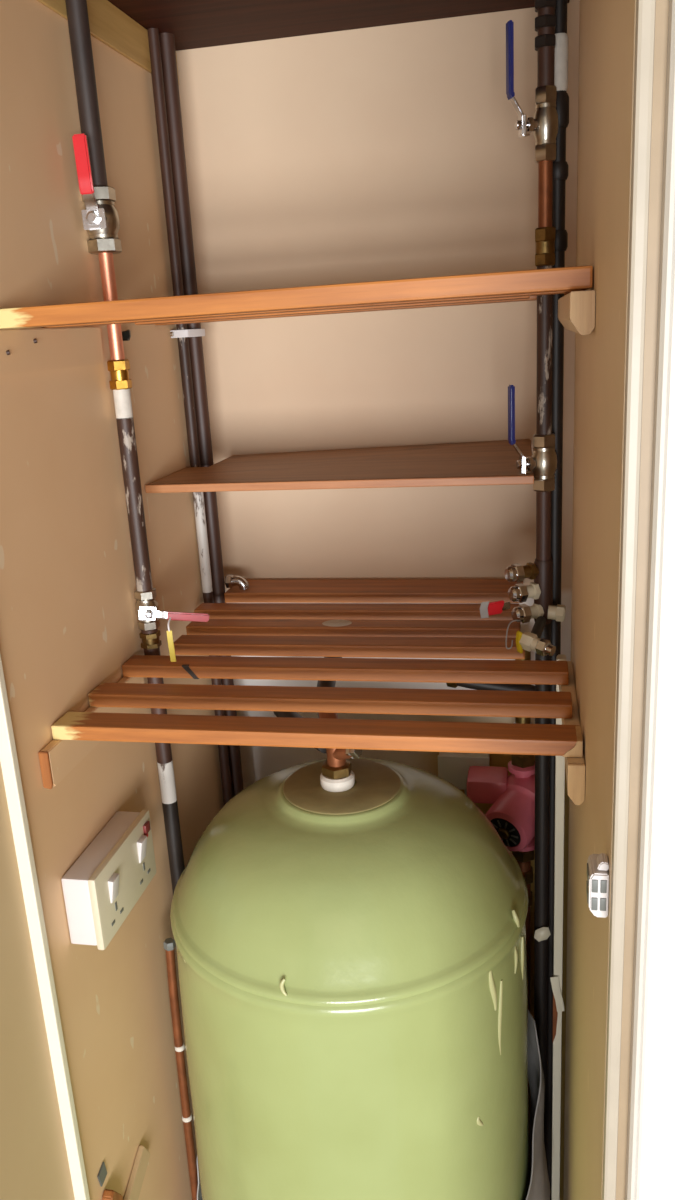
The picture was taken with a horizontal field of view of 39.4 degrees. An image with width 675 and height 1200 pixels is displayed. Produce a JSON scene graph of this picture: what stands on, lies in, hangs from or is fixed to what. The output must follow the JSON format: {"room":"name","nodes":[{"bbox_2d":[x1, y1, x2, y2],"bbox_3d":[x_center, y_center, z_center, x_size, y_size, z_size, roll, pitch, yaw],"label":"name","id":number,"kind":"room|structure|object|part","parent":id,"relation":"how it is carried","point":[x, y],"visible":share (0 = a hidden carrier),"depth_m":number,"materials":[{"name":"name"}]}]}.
{"room":"airing cupboard","nodes":[
{"label":"airing cupboard","id":0,"kind":"room"},
{"bbox_2d":[0,0,223,1199],"bbox_3d":[-0.254,0.133,1.213,0.030,2.300,0.644,0,16,11],"label":"wall","id":1,"kind":"structure","parent":0,"point":[69,619],"depth_m":1.05,"materials":[{"name":"beige paint"}]},
{"bbox_2d":[0,654,89,1199],"bbox_3d":[-0.303,0.225,0.903,0.016,2.300,0.009,0,16,11],"label":"trim","id":2,"kind":"structure","parent":1,"relation":"attached to","point":[10,769],"depth_m":0.93,"materials":[{"name":"white wood"}]},
{"bbox_2d":[0,327,103,374],"bbox_3d":[-0.292,-0.245,0.921,0.011,0.040,0.281,0,16,11],"label":"batten","id":3,"kind":"object","parent":1,"relation":"attached to","point":[36,349],"visible":1,"depth_m":0.93,"materials":[{"name":"brown paint"}]},
{"bbox_2d":[38,677,144,788],"bbox_3d":[-0.266,0.135,1.050,0.010,0.040,0.245,0,16,11],"label":"batten","id":4,"kind":"object","parent":1,"relation":"attached to","point":[58,758],"visible":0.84,"depth_m":0.96,"materials":[{"name":"beige wood"}]},
{"bbox_2d":[88,683,571,718],"bbox_3d":[-0.017,0.106,1.000,0.516,0.016,0.036,0,16,11],"label":"shelf board","id":5,"kind":"object","parent":4,"relation":"on","point":[446,702],"visible":1,"depth_m":0.99,"materials":[{"name":"brown wood"}]},
{"bbox_2d":[97,1162,106,1186],"bbox_3d":[-0.267,0.652,1.070,0.002,0.023,0.020,0,16,11],"label":"wall plate","id":6,"kind":"object","parent":1,"relation":"attached to","point":[102,1173],"visible":1,"depth_m":1.07,"materials":[{"name":"grey plastic"}]},
{"bbox_2d":[37,0,178,83],"bbox_3d":[-0.281,-0.633,0.991,0.004,0.048,0.634,0,16,11],"label":"batten","id":7,"kind":"object","parent":1,"relation":"attached to","point":[108,24],"visible":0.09,"depth_m":1.10,"materials":[{"name":"brown wood"}]},
{"bbox_2d":[108,0,569,50],"bbox_3d":[-0.024,-0.672,0.949,0.524,0.020,0.595,0,16,11],"label":"shelf board","id":8,"kind":"object","parent":7,"relation":"on","point":[194,24],"visible":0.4,"depth_m":1.17,"materials":[{"name":"brown wood"}]},
{"bbox_2d":[62,809,155,949],"bbox_3d":[-0.248,0.306,1.049,0.046,0.085,0.149,0,16,11],"label":"socket","id":9,"kind":"object","parent":1,"relation":"attached to","point":[104,884],"visible":1,"depth_m":1.01,"materials":[{"name":"white plastic"}]},
{"bbox_2d":[108,873,118,902],"bbox_3d":[-0.239,0.307,1.005,0.011,0.027,0.017,0,16,11],"label":"rocker switch","id":10,"kind":"object","parent":9,"relation":"attached to","point":[113,878],"depth_m":1.00,"materials":[{"name":"white plastic"}]},
{"bbox_2d":[137,835,146,862],"bbox_3d":[-0.224,0.285,1.078,0.011,0.027,0.017,0,16,11],"label":"rocker switch","id":11,"kind":"object","parent":9,"relation":"attached to","point":[141,839],"depth_m":1.07,"materials":[{"name":"white plastic"}]},
{"bbox_2d":[122,330,130,340],"bbox_3d":[-0.249,-0.308,1.099,0.017,0.012,0.036,-8,17,-14],"label":"clip","id":12,"kind":"object","parent":1,"relation":"attached to","point":[126,335],"visible":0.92,"depth_m":1.09,"materials":[{"name":"black plastic"}]},
{"bbox_2d":[123,1145,149,1199],"bbox_3d":[-0.247,0.714,1.154,0.007,0.060,0.084,0,16,11],"label":"painted offcut","id":13,"kind":"object","parent":1,"relation":"attached to","point":[135,1182],"visible":1,"depth_m":1.15,"materials":[{"name":"beige wood"}]},
{"bbox_2d":[170,329,204,337],"bbox_3d":[-0.204,-0.368,1.300,0.031,0.010,0.072,0,16,11],"label":"saddle","id":14,"kind":"object","parent":1,"relation":"attached to","point":[189,332],"visible":0.97,"depth_m":1.28,"materials":[{"name":"white plastic"}]},
{"bbox_2d":[135,296,529,324],"bbox_3d":[-0.011,-0.331,1.055,0.444,0.020,0.046,0,16,11],"label":"shelf board","id":15,"kind":"object","parent":1,"relation":"attached to","point":[522,297],"visible":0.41,"depth_m":1.04,"materials":[{"name":"brown wood"}]},
{"bbox_2d":[174,635,524,658],"bbox_3d":[0.009,0.057,1.162,0.436,0.016,0.037,0,16,11],"label":"board","id":16,"kind":"object","parent":1,"relation":"attached to","point":[228,645],"visible":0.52,"depth_m":1.15,"materials":[{"name":"brown wood"}]},
{"bbox_2d":[186,619,520,637],"bbox_3d":[0.016,0.037,1.228,0.437,0.016,0.036,0,16,11],"label":"shelf board","id":17,"kind":"object","parent":1,"relation":"attached to","point":[262,627],"visible":0.73,"depth_m":1.22,"materials":[{"name":"brown wood"}]},
{"bbox_2d":[194,603,518,619],"bbox_3d":[0.022,0.016,1.301,0.450,0.016,0.036,0,16,11],"label":"board","id":18,"kind":"object","parent":1,"relation":"attached to","point":[360,611],"visible":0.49,"depth_m":1.29,"materials":[{"name":"brown wood"}]},
{"bbox_2d":[155,293,567,324],"bbox_3d":[0.024,-0.371,1.185,0.523,0.020,0.046,0,16,11],"label":"shelf board","id":19,"kind":"object","parent":1,"relation":"attached to","point":[531,298],"visible":0.21,"depth_m":1.17,"materials":[{"name":"brown wood"}]},
{"bbox_2d":[176,0,579,1199],"bbox_3d":[0.090,0.036,1.478,0.600,2.300,0.040,0,16,11],"label":"wall","id":20,"kind":"structure","parent":0,"point":[395,151],"depth_m":1.32,"materials":[{"name":"beige paint"}]},
{"bbox_2d":[145,439,533,492],"bbox_3d":[0.018,-0.182,1.263,0.480,0.020,0.266,0,16,11],"label":"wooden shelf","id":21,"kind":"object","parent":20,"relation":"attached to","point":[485,462],"visible":0.98,"depth_m":1.20,"materials":[{"name":"brown wood"}]},
{"bbox_2d":[224,579,522,602],"bbox_3d":[0.052,-0.014,1.398,0.436,0.016,0.077,0,16,11],"label":"shelf board","id":22,"kind":"object","parent":20,"relation":"attached to","point":[345,590],"visible":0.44,"depth_m":1.38,"materials":[{"name":"brown wood"}]},
{"bbox_2d":[225,575,248,589],"bbox_3d":[-0.150,-0.026,1.419,0.035,0.022,0.021,0,16,11],"label":"pipe elbow","id":23,"kind":"object","parent":22,"relation":"on","point":[230,580],"visible":1,"depth_m":1.41,"materials":[{"name":"silver metal"}]},
{"bbox_2d":[438,752,489,789],"bbox_3d":[0.200,0.267,1.486,0.080,0.057,0.033,0,16,11],"label":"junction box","id":24,"kind":"object","parent":20,"relation":"attached to","point":[453,767],"visible":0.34,"depth_m":1.47,"materials":[{"name":"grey plastic"}]},
{"bbox_2d":[563,0,636,1199],"bbox_3d":[0.278,0.161,1.009,0.045,2.300,0.841,0,16,11],"label":"wall","id":25,"kind":"structure","parent":0,"point":[607,28],"depth_m":0.72,"materials":[{"name":"beige paint"}]},
{"bbox_2d":[559,661,584,804],"bbox_3d":[0.240,0.128,0.974,0.015,0.040,0.271,0,16,11],"label":"batten","id":26,"kind":"object","parent":25,"relation":"attached to","point":[575,766],"visible":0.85,"depth_m":0.85,"materials":[{"name":"beige wood"}]},
{"bbox_2d":[51,712,582,756],"bbox_3d":[-0.031,0.129,0.921,0.521,0.016,0.038,0,16,11],"label":"shelf board","id":27,"kind":"object","parent":26,"relation":"on","point":[398,735],"visible":1,"depth_m":0.91,"materials":[{"name":"brown wood"}]},
{"bbox_2d":[122,655,568,684],"bbox_3d":[0.000,0.080,1.086,0.516,0.016,0.038,0,16,11],"label":"shelf board","id":28,"kind":"object","parent":26,"relation":"on","point":[195,667],"visible":1,"depth_m":1.07,"materials":[{"name":"brown wood"}]},
{"bbox_2d":[558,290,594,334],"bbox_3d":[0.218,-0.265,0.873,0.018,0.032,0.325,0,16,11],"label":"bearer","id":29,"kind":"object","parent":25,"relation":"attached to","point":[576,309],"visible":1,"depth_m":0.72,"materials":[{"name":"beige wood"}]},
{"bbox_2d":[0,265,592,328],"bbox_3d":[-0.053,-0.257,0.809,0.523,0.020,0.046,0,16,11],"label":"shelf board","id":30,"kind":"object","parent":29,"relation":"on","point":[577,277],"visible":1,"depth_m":0.78,"materials":[{"name":"brown wood"}]},
{"bbox_2d":[42,290,584,327],"bbox_3d":[-0.034,-0.286,0.903,0.523,0.020,0.046,0,16,11],"label":"shelf board","id":31,"kind":"object","parent":29,"relation":"on","point":[560,292],"visible":0.24,"depth_m":0.89,"materials":[{"name":"brown wood"}]},
{"bbox_2d":[586,853,608,917],"bbox_3d":[0.168,0.182,0.609,0.012,0.039,0.026,0,16,11],"label":"door catch","id":32,"kind":"object","parent":25,"relation":"in","point":[597,883],"depth_m":0.60,"materials":[{"name":"white plastic"}]},
{"bbox_2d":[602,0,655,1199],"bbox_3d":[0.180,0.281,0.613,0.008,2.300,0.009,0,16,11],"label":"trim","id":33,"kind":"structure","parent":25,"relation":"attached to","point":[645,9],"depth_m":0.52,"materials":[{"name":"paint"}]},
{"bbox_2d":[640,378,674,1199],"bbox_3d":[0.752,0.203,0.500,1.125,2.450,0.048,0,16,11],"label":"wall","id":34,"kind":"structure","parent":0,"point":[657,1180],"depth_m":0.59,"materials":[{"name":"white paint"}]},
{"bbox_2d":[616,0,668,1199],"bbox_3d":[0.188,0.281,0.614,0.006,2.300,0.003,0,16,11],"label":"trim","id":35,"kind":"structure","parent":34,"relation":"attached to","point":[662,6],"depth_m":0.52,"materials":[{"name":"paint"}]},
{"bbox_2d":[625,0,674,1199],"bbox_3d":[0.195,0.282,0.609,0.010,2.300,0.011,0,16,11],"label":"trim","id":36,"kind":"structure","parent":34,"relation":"attached to","point":[665,345],"depth_m":0.53,"materials":[{"name":"paint"}]},
{"bbox_3d":[0.075,1.277,1.408,0.600,0.040,0.881,0,16,11],"label":"floor","id":37,"kind":"structure","parent":0,"visible":0},
{"bbox_2d":[102,1189,122,1199],"bbox_3d":[-0.241,0.993,1.170,0.012,0.671,0.030,0,16,11],"label":"pipe","id":38,"kind":"object","parent":37,"relation":"on","point":[108,1194],"visible":1,"depth_m":1.07,"materials":[{"name":"orange metal"}]},
{"bbox_2d":[65,0,184,894],"bbox_3d":[-0.219,0.271,1.232,0.026,2.019,0.022,-8,17,-17],"label":"riser pipe","id":39,"kind":"object","parent":37,"relation":"on","point":[77,11],"visible":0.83,"depth_m":1.08,"materials":[{"name":"metal"}]},
{"bbox_2d":[72,134,121,254],"bbox_3d":[-0.262,-0.435,1.017,0.039,0.114,0.061,0,16,11],"label":"valve","id":40,"kind":"object","parent":39,"relation":"attached to","point":[100,217],"visible":1,"depth_m":1.01,"materials":[{"name":"silver metal"}]},
{"bbox_3d":[-0.263,-0.438,0.993,0.013,0.086,0.014,0,16,11],"label":"lever","id":41,"kind":"part","parent":40,"relation":"part of","materials":[{"name":"silver metal"}]},
{"bbox_3d":[-0.260,-0.408,1.012,0.025,0.022,0.024,0,16,11],"label":"stem","id":42,"kind":"part","parent":40,"relation":"part of","materials":[{"name":"silver metal"}]},
{"bbox_2d":[134,588,208,630],"bbox_3d":[-0.203,0.013,1.145,0.093,0.050,0.041,0,16,11],"label":"valve","id":43,"kind":"object","parent":39,"relation":"attached to","point":[148,613],"visible":0.99,"depth_m":1.14,"materials":[{"name":"silver metal"}]},
{"bbox_3d":[-0.230,0.016,1.140,0.022,0.020,0.020,-7,17,-14],"label":"stem","id":44,"kind":"part","parent":43,"relation":"part of","materials":[{"name":"silver metal"}]},
{"bbox_3d":[-0.199,0.019,1.140,0.079,0.021,0.006,-5,16,-5],"label":"lever","id":45,"kind":"part","parent":43,"relation":"part of","materials":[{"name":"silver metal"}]},
{"bbox_2d":[166,617,175,661],"bbox_3d":[-0.195,0.047,1.111,0.008,0.051,0.015,0,16,11],"label":"tag","id":46,"kind":"object","parent":43,"relation":"hanging from","point":[169,632],"visible":1,"depth_m":1.11,"materials":[{"name":"yellow plastic"}]},
{"bbox_2d":[147,28,232,804],"bbox_3d":[-0.178,0.227,1.462,0.015,1.972,0.015,0,16,11],"label":"pipe","id":47,"kind":"object","parent":37,"relation":"on","point":[153,33],"visible":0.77,"depth_m":1.29,"materials":[{"name":"black metal"}]},
{"bbox_2d":[159,33,243,796],"bbox_3d":[-0.166,0.219,1.486,0.022,1.972,0.022,0,16,11],"label":"pipe","id":48,"kind":"object","parent":37,"relation":"on","point":[167,42],"visible":0.41,"depth_m":1.31,"materials":[{"name":"black metal"}]},
{"bbox_2d":[170,757,528,1199],"bbox_3d":[0.035,0.735,1.278,0.442,1.076,0.442,3,17,22],"label":"cylinder","id":49,"kind":"object","parent":37,"relation":"on","point":[352,963],"visible":1,"depth_m":1.02,"materials":[{"name":"green metal"}]},
{"bbox_2d":[163,938,197,1199],"bbox_3d":[-0.194,0.823,1.309,0.019,0.816,0.015,0,16,11],"label":"copper pipe","id":50,"kind":"object","parent":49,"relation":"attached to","point":[169,943],"visible":0.99,"depth_m":1.24,"materials":[{"name":"brown metal"}]},
{"bbox_2d":[197,1157,201,1199],"bbox_3d":[-0.153,0.892,1.317,0.068,0.375,0.314,-4,16,-1],"label":"plastic sheet","id":51,"kind":"object","parent":49,"relation":"attached to","point":[199,1194],"visible":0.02,"depth_m":1.29,"materials":[{"name":"grey plastic"}]},
{"bbox_2d":[317,657,361,791],"bbox_3d":[0.004,0.123,1.282,0.055,0.100,0.407,-3,16,2],"label":"pipe","id":52,"kind":"object","parent":49,"relation":"attached to","point":[337,775],"visible":0.41,"depth_m":1.11,"materials":[{"name":"gold metal"}]},
{"bbox_2d":[345,749,361,758],"bbox_3d":[0.019,0.175,1.095,0.018,0.019,0.019,7,19,31],"label":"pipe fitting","id":53,"kind":"object","parent":52,"relation":"attached to","point":[349,753],"depth_m":1.09,"materials":[{"name":"silver metal"}]},
{"bbox_2d":[526,1010,549,1199],"bbox_3d":[0.217,0.810,1.193,0.072,0.460,0.322,7,19,31],"label":"plastic sheet","id":54,"kind":"object","parent":49,"relation":"attached to","point":[539,1188],"visible":0.98,"depth_m":1.22,"materials":[{"name":"grey plastic"}]},
{"bbox_3d":[-0.084,0.140,1.346,0.042,0.038,0.056,0,16,11],"label":"brass union","id":55,"kind":"object","parent":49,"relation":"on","visible":0},
{"bbox_2d":[273,711,325,752],"bbox_3d":[-0.045,0.167,1.248,0.027,0.050,0.199,-9,17,-19],"label":"horizontal pipe","id":56,"kind":"object","parent":55,"relation":"attached to","point":[277,713],"visible":0.16,"depth_m":1.28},
{"bbox_2d":[517,861,532,1185],"bbox_3d":[0.294,0.790,1.506,0.030,0.814,0.108,1,17,15],"label":"pipe","id":57,"kind":"object","parent":37,"relation":"on","point":[526,868],"visible":0.24,"depth_m":1.45,"materials":[{"name":"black metal"}]},
{"bbox_2d":[466,754,534,862],"bbox_3d":[0.257,0.311,1.385,0.135,0.175,0.121,0,16,11],"label":"pump","id":58,"kind":"object","parent":57,"relation":"on","point":[512,797],"visible":0.78,"depth_m":1.37,"materials":[{"name":"red paint"}]},
{"bbox_3d":[0.240,0.330,1.348,0.050,0.050,0.017,9,20,36],"label":"plate","id":59,"kind":"part","parent":58,"relation":"part of","materials":[{"name":"black plastic"}]},
{"bbox_2d":[514,650,532,723],"bbox_3d":[0.265,0.142,1.347,0.034,0.170,0.050,0,16,11],"label":"pipe","id":60,"kind":"object","parent":58,"relation":"on","point":[521,720],"visible":0.16,"depth_m":1.35,"materials":[{"name":"gold metal"}]},
{"bbox_2d":[534,0,555,1161],"bbox_3d":[0.268,0.267,1.235,0.022,1.972,0.025,0,16,11],"label":"riser pipe","id":61,"kind":"object","parent":37,"relation":"on","point":[545,23],"visible":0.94,"depth_m":1.12,"materials":[{"name":"black metal"}]},
{"bbox_2d":[488,559,565,623],"bbox_3d":[0.228,-0.008,1.148,0.100,0.080,0.037,-3,16,2],"label":"valves","id":62,"kind":"object","parent":61,"relation":"attached to","point":[540,590],"visible":0.98,"depth_m":1.14,"materials":[{"name":"silver metal"}]},
{"bbox_2d":[480,601,488,617],"bbox_3d":[0.177,0.012,1.137,0.012,0.022,0.003,5,18,27],"label":"tag","id":63,"kind":"object","parent":62,"relation":"attached to","point":[484,605],"visible":1,"depth_m":1.14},
{"bbox_3d":[0.201,0.008,1.140,0.019,0.010,0.004,-9,17,-19],"label":"lever","id":64,"kind":"part","parent":62,"relation":"part of","materials":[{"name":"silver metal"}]},
{"bbox_2d":[516,616,555,655],"bbox_3d":[0.231,0.039,1.102,0.045,0.025,0.104,0,16,11],"label":"valve","id":65,"kind":"object","parent":62,"relation":"attached to","point":[528,641],"visible":1,"depth_m":1.07,"materials":[{"name":"beige metal"}]},
{"bbox_2d":[505,620,520,648],"bbox_3d":[0.206,0.039,1.110,0.010,0.027,0.038,5,18,26],"label":"cable tie","id":66,"kind":"object","parent":65,"relation":"attached to","point":[512,620],"visible":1,"depth_m":1.10,"materials":[{"name":"grey plastic"}]},
{"bbox_3d":[0.208,0.048,1.077,0.006,0.025,0.011,-8,17,-16],"label":"handle","id":67,"kind":"part","parent":65,"relation":"part of","materials":[{"name":"yellow plastic"}]},
{"bbox_2d":[506,20,557,162],"bbox_3d":[0.206,-0.537,1.000,0.057,0.134,0.027,-4,16,-3],"label":"valve","id":68,"kind":"object","parent":61,"relation":"attached to","point":[544,124],"visible":1,"depth_m":1.00,"materials":[{"name":"silver metal"}]},
{"bbox_3d":[0.187,-0.545,0.991,0.016,0.104,0.009,-7,17,-13],"label":"lever","id":69,"kind":"part","parent":68,"relation":"part of","materials":[{"name":"silver metal"}]},
{"bbox_3d":[0.203,-0.505,1.006,0.026,0.021,0.017,-7,17,-13],"label":"stem","id":70,"kind":"part","parent":68,"relation":"part of","materials":[{"name":"silver metal"}]},
{"bbox_2d":[508,385,556,491],"bbox_3d":[0.227,-0.190,1.102,0.059,0.125,0.030,-3,16,0],"label":"valve","id":71,"kind":"object","parent":61,"relation":"attached to","point":[542,462],"visible":0.98,"depth_m":1.10,"materials":[{"name":"silver metal"}]},
{"bbox_3d":[0.207,-0.195,1.092,0.016,0.098,0.009,-7,17,-13],"label":"lever","id":72,"kind":"part","parent":71,"relation":"part of","materials":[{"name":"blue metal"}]},
{"bbox_3d":[0.222,-0.158,1.106,0.025,0.021,0.018,-7,17,-13],"label":"stem","id":73,"kind":"part","parent":71,"relation":"part of","materials":[{"name":"silver metal"}]},
{"bbox_2d":[534,927,550,941],"bbox_3d":[0.277,0.452,1.274,0.022,0.023,0.008,0,16,11],"label":"flake","id":74,"kind":"object","parent":61,"relation":"attached to","point":[541,934],"visible":1,"depth_m":1.27,"materials":[{"name":"beige plastic"}]},
{"bbox_2d":[547,0,568,1199],"bbox_3d":[0.286,0.260,1.254,0.023,1.972,0.023,0,16,11],"label":"riser pipe","id":75,"kind":"object","parent":37,"relation":"on","point":[560,166],"visible":0.59,"depth_m":1.11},
{"bbox_2d":[446,683,534,690],"bbox_3d":[0.224,0.117,1.273,0.155,0.038,0.028,3,17,22],"label":"horizontal pipe","id":76,"kind":"object","parent":75,"relation":"attached to","point":[477,686],"visible":0.29,"depth_m":1.27,"materials":[{"name":"black metal"}]},
{"bbox_2d":[550,654,565,1199],"bbox_3d":[0.301,0.646,1.298,0.019,1.204,0.024,0,16,11],"label":"pipe","id":77,"kind":"object","parent":37,"relation":"on","point":[556,980],"visible":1,"depth_m":1.24,"materials":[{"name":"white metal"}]},
{"bbox_3d":[-0.842,0.310,0.450,0.770,2.450,0.050,0,16,11],"label":"wall","id":78,"kind":"structure","parent":0,"visible":0},
{"bbox_2d":[0,762,74,1199],"bbox_3d":[-0.388,0.308,0.635,0.048,2.300,0.572,0,16,11],"label":"door","id":79,"kind":"structure","parent":78,"relation":"attached to","point":[34,1164],"depth_m":0.91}
]}

